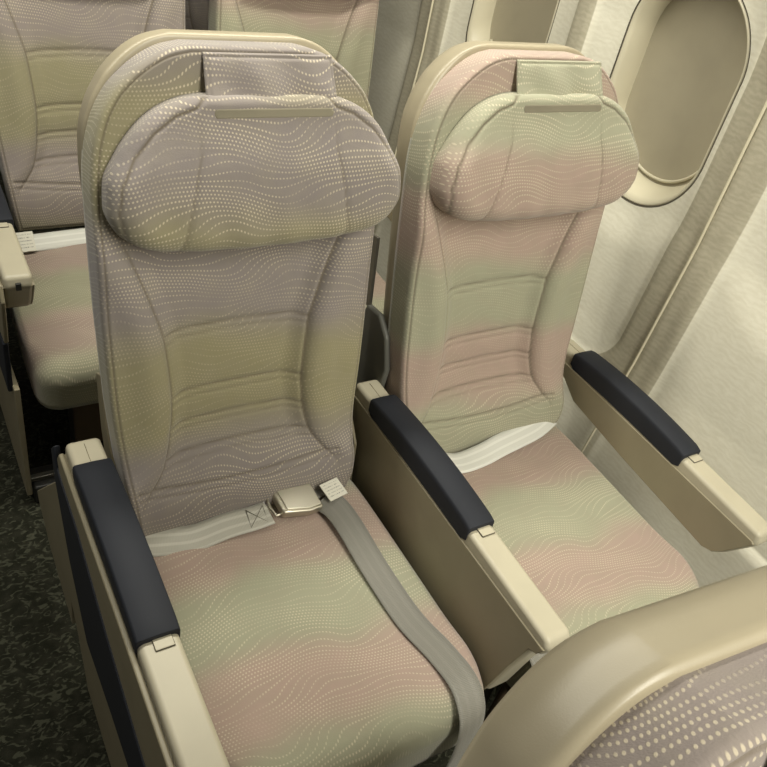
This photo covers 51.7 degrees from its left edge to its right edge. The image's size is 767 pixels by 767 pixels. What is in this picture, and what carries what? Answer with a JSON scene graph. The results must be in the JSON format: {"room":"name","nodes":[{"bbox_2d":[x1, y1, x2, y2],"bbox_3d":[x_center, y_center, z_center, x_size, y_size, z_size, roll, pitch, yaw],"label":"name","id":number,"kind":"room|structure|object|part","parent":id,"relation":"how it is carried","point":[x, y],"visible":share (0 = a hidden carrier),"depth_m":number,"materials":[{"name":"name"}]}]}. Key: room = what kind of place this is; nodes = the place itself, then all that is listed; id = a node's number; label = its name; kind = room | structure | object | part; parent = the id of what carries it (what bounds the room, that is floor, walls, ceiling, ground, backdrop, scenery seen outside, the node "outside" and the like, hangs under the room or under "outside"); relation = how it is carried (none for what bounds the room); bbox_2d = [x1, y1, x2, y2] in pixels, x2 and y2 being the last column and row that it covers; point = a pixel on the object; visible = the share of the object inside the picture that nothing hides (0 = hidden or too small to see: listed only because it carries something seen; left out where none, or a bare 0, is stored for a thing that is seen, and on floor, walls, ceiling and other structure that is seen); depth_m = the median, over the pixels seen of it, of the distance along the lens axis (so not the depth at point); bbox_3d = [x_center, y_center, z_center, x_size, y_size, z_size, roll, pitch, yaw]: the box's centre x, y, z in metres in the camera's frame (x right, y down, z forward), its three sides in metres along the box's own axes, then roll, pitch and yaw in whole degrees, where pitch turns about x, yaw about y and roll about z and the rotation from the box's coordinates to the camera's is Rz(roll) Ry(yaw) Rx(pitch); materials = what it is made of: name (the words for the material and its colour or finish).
{"room":"aircraft cabin","nodes":[
{"label":"aircraft cabin","id":0,"kind":"room"},
{"bbox_2d":[0,171,501,766],"bbox_3d":[-1.463,0.178,1.828,3.300,0.001,6.800,-12,45,-29],"label":"floor","id":1,"kind":"structure","parent":0,"point":[48,718],"depth_m":1.64,"materials":[{"name":"carpet"}]},
{"bbox_2d":[30,464,54,501],"bbox_3d":[-0.790,0.233,1.912,0.130,0.067,0.080,-12,45,-29],"label":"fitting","id":2,"kind":"object","parent":1,"relation":"on","point":[43,476],"visible":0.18,"depth_m":1.88,"materials":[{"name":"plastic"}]},
{"bbox_2d":[0,0,184,495],"bbox_3d":[-0.700,-0.531,1.876,0.560,1.317,0.935,-12,45,-29],"label":"seat","id":3,"kind":"object","parent":1,"relation":"on","point":[51,51],"visible":0.5,"depth_m":1.81,"materials":[{"name":"fabric"}]},
{"bbox_3d":[-0.875,-0.304,1.710,0.008,0.159,0.604,-12,45,-29],"label":"panel","id":4,"kind":"part","parent":3,"relation":"part of","materials":[{"name":"plastic"}]},
{"bbox_3d":[-0.840,-0.341,1.702,0.053,0.118,0.581,-12,45,-29],"label":"armrest","id":5,"kind":"part","parent":3,"relation":"part of","materials":[{"name":"beige plastic"}]},
{"bbox_3d":[-1.005,-0.202,1.990,0.012,0.487,0.904,-12,45,-29],"label":"panel","id":6,"kind":"part","parent":3,"relation":"part of","materials":[{"name":"plastic"}]},
{"bbox_3d":[-0.821,-0.335,1.723,0.006,0.090,0.574,-12,45,-29],"label":"panel","id":7,"kind":"part","parent":3,"relation":"part of","materials":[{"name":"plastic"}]},
{"bbox_2d":[16,228,85,252],"bbox_3d":[-0.768,-0.364,1.959,0.313,0.041,0.046,-17,47,-33],"label":"belt","id":8,"kind":"object","parent":3,"relation":"on","point":[29,242],"visible":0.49,"depth_m":1.93,"materials":[{"name":"white fabric"}]},
{"bbox_2d":[9,227,99,409],"bbox_3d":[-0.674,-0.193,1.919,0.428,0.130,0.544,-12,47,-29],"label":"seat cushion","id":9,"kind":"object","parent":3,"relation":"on","point":[55,333],"depth_m":1.74,"materials":[{"name":"fabric"}]},
{"bbox_3d":[-0.754,0.077,1.945,0.030,0.280,0.060,-12,45,-29],"label":"leg","id":10,"kind":"part","parent":3,"relation":"part of","materials":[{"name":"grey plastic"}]},
{"bbox_2d":[0,0,184,230],"bbox_3d":[-0.679,-0.784,1.819,0.458,0.860,0.093,-12,36,-29],"label":"backrest cushion","id":11,"kind":"object","parent":3,"relation":"on","point":[51,51],"depth_m":1.84,"materials":[{"name":"fabric"}]},
{"bbox_2d":[185,0,207,29],"bbox_3d":[-0.734,-1.156,2.728,0.511,1.210,0.743,-12,45,-29],"label":"seat","id":12,"kind":"object","parent":1,"relation":"on","point":[196,11],"visible":0.05,"depth_m":2.86,"materials":[{"name":"fabric"}]},
{"bbox_2d":[37,29,483,766],"bbox_3d":[-0.226,0.139,1.276,0.519,1.210,0.927,-12,45,-29],"label":"seat","id":13,"kind":"object","parent":1,"relation":"on","point":[236,186],"visible":1,"depth_m":1.15,"materials":[{"name":"fabric"}]},
{"bbox_3d":[-0.506,0.444,1.378,0.012,0.487,0.904,-12,45,-29],"label":"panel","id":14,"kind":"part","parent":13,"relation":"part of","materials":[{"name":"plastic"}]},
{"bbox_3d":[-0.376,0.342,1.098,0.008,0.159,0.604,-12,45,-29],"label":"panel","id":15,"kind":"part","parent":13,"relation":"part of","materials":[{"name":"plastic"}]},
{"bbox_3d":[-0.366,0.320,1.086,0.006,0.090,0.574,-12,45,-29],"label":"panel","id":16,"kind":"part","parent":13,"relation":"part of","materials":[{"name":"plastic"}]},
{"bbox_3d":[-0.341,0.305,1.090,0.053,0.118,0.581,-12,45,-29],"label":"armrest","id":17,"kind":"part","parent":13,"relation":"part of","materials":[{"name":"beige plastic"}]},
{"bbox_2d":[81,39,373,536],"bbox_3d":[-0.213,-0.109,1.213,0.428,0.761,0.093,-12,34,-29],"label":"backrest cushion","id":18,"kind":"object","parent":13,"relation":"on","point":[228,368],"depth_m":1.18,"materials":[{"name":"fabric"}]},
{"bbox_2d":[145,477,484,766],"bbox_3d":[-0.144,0.425,1.279,0.421,0.238,0.538,-12,45,-29],"label":"belt","id":19,"kind":"object","parent":13,"relation":"on","point":[465,686],"visible":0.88,"depth_m":1.30,"materials":[{"name":"grey fabric"}]},
{"bbox_2d":[153,479,483,766],"bbox_3d":[-0.139,0.387,1.296,0.428,0.130,0.544,-12,45,-29],"label":"seat cushion","id":20,"kind":"object","parent":13,"relation":"on","point":[295,660],"depth_m":1.19,"materials":[{"name":"fabric"}]},
{"bbox_2d":[208,0,392,313],"bbox_3d":[-0.202,-0.569,2.076,0.566,1.317,0.743,-12,45,-29],"label":"seat","id":21,"kind":"object","parent":1,"relation":"on","point":[346,29],"visible":0.23,"depth_m":2.09,"materials":[{"name":"fabric"}]},
{"bbox_2d":[208,0,378,98],"bbox_3d":[-0.225,-0.881,2.080,0.458,0.860,0.093,-12,36,-29],"label":"backrest cushion","id":22,"kind":"object","parent":21,"relation":"on","point":[346,29],"depth_m":2.09,"materials":[{"name":"fabric"}]},
{"bbox_2d":[365,271,385,313],"bbox_3d":[-0.239,-0.286,2.169,0.428,0.130,0.544,-12,47,-29],"label":"seat cushion","id":23,"kind":"object","parent":21,"relation":"on","point":[379,286],"depth_m":2.10,"materials":[{"name":"fabric"}]},
{"bbox_3d":[0.000,-0.510,2.195,0.006,0.090,0.574,-12,45,-29],"label":"panel","id":24,"kind":"part","parent":21,"relation":"part of","materials":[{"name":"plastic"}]},
{"bbox_2d":[351,41,766,721],"bbox_3d":[0.283,0.100,1.482,0.552,1.210,0.743,-12,45,-29],"label":"seat","id":25,"kind":"object","parent":1,"relation":"on","point":[511,156],"visible":0.92,"depth_m":1.41,"materials":[{"name":"fabric"}]},
{"bbox_3d":[0.062,0.289,1.381,0.006,0.242,0.590,-12,45,-29],"label":"panel","id":26,"kind":"part","parent":25,"relation":"part of","materials":[{"name":"plastic"}]},
{"bbox_3d":[0.085,0.274,1.383,0.048,0.270,0.598,-12,45,-29],"label":"armrest","id":27,"kind":"part","parent":25,"relation":"part of","materials":[{"name":"beige plastic"}]},
{"bbox_3d":[0.180,0.603,1.556,0.030,0.310,0.060,-12,45,-29],"label":"leg","id":28,"kind":"part","parent":25,"relation":"part of","materials":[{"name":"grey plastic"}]},
{"bbox_2d":[447,422,556,472],"bbox_3d":[0.245,0.115,1.613,0.310,0.044,0.057,-17,47,-33],"label":"belt","id":29,"kind":"object","parent":25,"relation":"on","point":[504,443],"visible":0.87,"depth_m":1.60,"materials":[{"name":"white fabric"}]},
{"bbox_2d":[385,49,618,452],"bbox_3d":[0.222,-0.202,1.463,0.428,0.761,0.093,-12,34,-29],"label":"backrest cushion","id":30,"kind":"object","parent":25,"relation":"on","point":[484,307],"depth_m":1.42,"materials":[{"name":"fabric"}]},
{"bbox_2d":[529,652,547,666],"bbox_3d":[0.196,0.491,1.347,0.080,0.232,0.195,-12,45,-29],"label":"belt","id":31,"kind":"object","parent":25,"relation":"hanging from","point":[537,657],"visible":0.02,"depth_m":1.25,"materials":[{"name":"grey fabric"}]},
{"bbox_2d":[462,426,698,687],"bbox_3d":[0.296,0.294,1.546,0.428,0.130,0.544,-12,45,-29],"label":"seat cushion","id":32,"kind":"object","parent":25,"relation":"on","point":[587,550],"depth_m":1.49,"materials":[{"name":"fabric"}]},
{"bbox_3d":[0.499,0.135,1.583,0.006,0.090,0.574,-12,45,-29],"label":"panel","id":33,"kind":"part","parent":25,"relation":"part of","materials":[{"name":"plastic"}]},
{"bbox_3d":[0.522,0.121,1.585,0.047,0.118,0.581,-12,45,-29],"label":"armrest","id":34,"kind":"part","parent":25,"relation":"part of","materials":[{"name":"beige plastic"}]},
{"bbox_2d":[457,565,766,766],"bbox_3d":[0.282,0.818,0.610,0.448,1.186,0.814,-8,43,-26],"label":"seat","id":35,"kind":"object","parent":1,"relation":"on","point":[680,680],"visible":1,"depth_m":0.44,"materials":[{"name":"plastic"}]},
{"bbox_2d":[569,642,766,766],"bbox_3d":[0.240,0.522,0.587,0.428,0.761,0.093,-8,24,-26],"label":"backrest cushion","id":36,"kind":"object","parent":35,"relation":"on","point":[667,704],"depth_m":0.43,"materials":[{"name":"fabric"}]},
{"bbox_2d":[368,0,766,586],"bbox_3d":[0.247,-0.820,1.927,0.178,2.056,4.692,-12,45,-29],"label":"wall","id":37,"kind":"structure","parent":0,"point":[703,362],"depth_m":1.67,"materials":[{"name":"plastic"}]},
{"bbox_2d":[394,0,433,156],"bbox_3d":[0.074,-1.015,2.145,0.142,1.981,0.006,-12,45,-29],"label":"trim","id":38,"kind":"structure","parent":37,"relation":"attached to","point":[432,2],"depth_m":2.23,"materials":[{"name":"beige plastic"}]},
{"bbox_2d":[465,0,559,42],"bbox_3d":[0.342,-0.926,1.961,0.091,0.466,0.314,-12,45,-29],"label":"window","id":39,"kind":"structure","parent":37,"relation":"in","point":[529,21],"depth_m":2.04,"materials":[{"name":"brown plastic"}]},
{"bbox_2d":[581,100,766,452],"bbox_3d":[0.595,-0.354,1.485,0.142,1.981,0.006,-12,45,-29],"label":"trim","id":40,"kind":"structure","parent":37,"relation":"attached to","point":[765,104],"depth_m":1.59,"materials":[{"name":"beige plastic"}]},
{"bbox_2d":[609,0,750,207],"bbox_3d":[0.602,-0.597,1.632,0.091,0.466,0.314,-12,45,-29],"label":"window","id":41,"kind":"structure","parent":37,"relation":"in","point":[679,69],"depth_m":1.65,"materials":[{"name":"brown plastic"}]}
]}

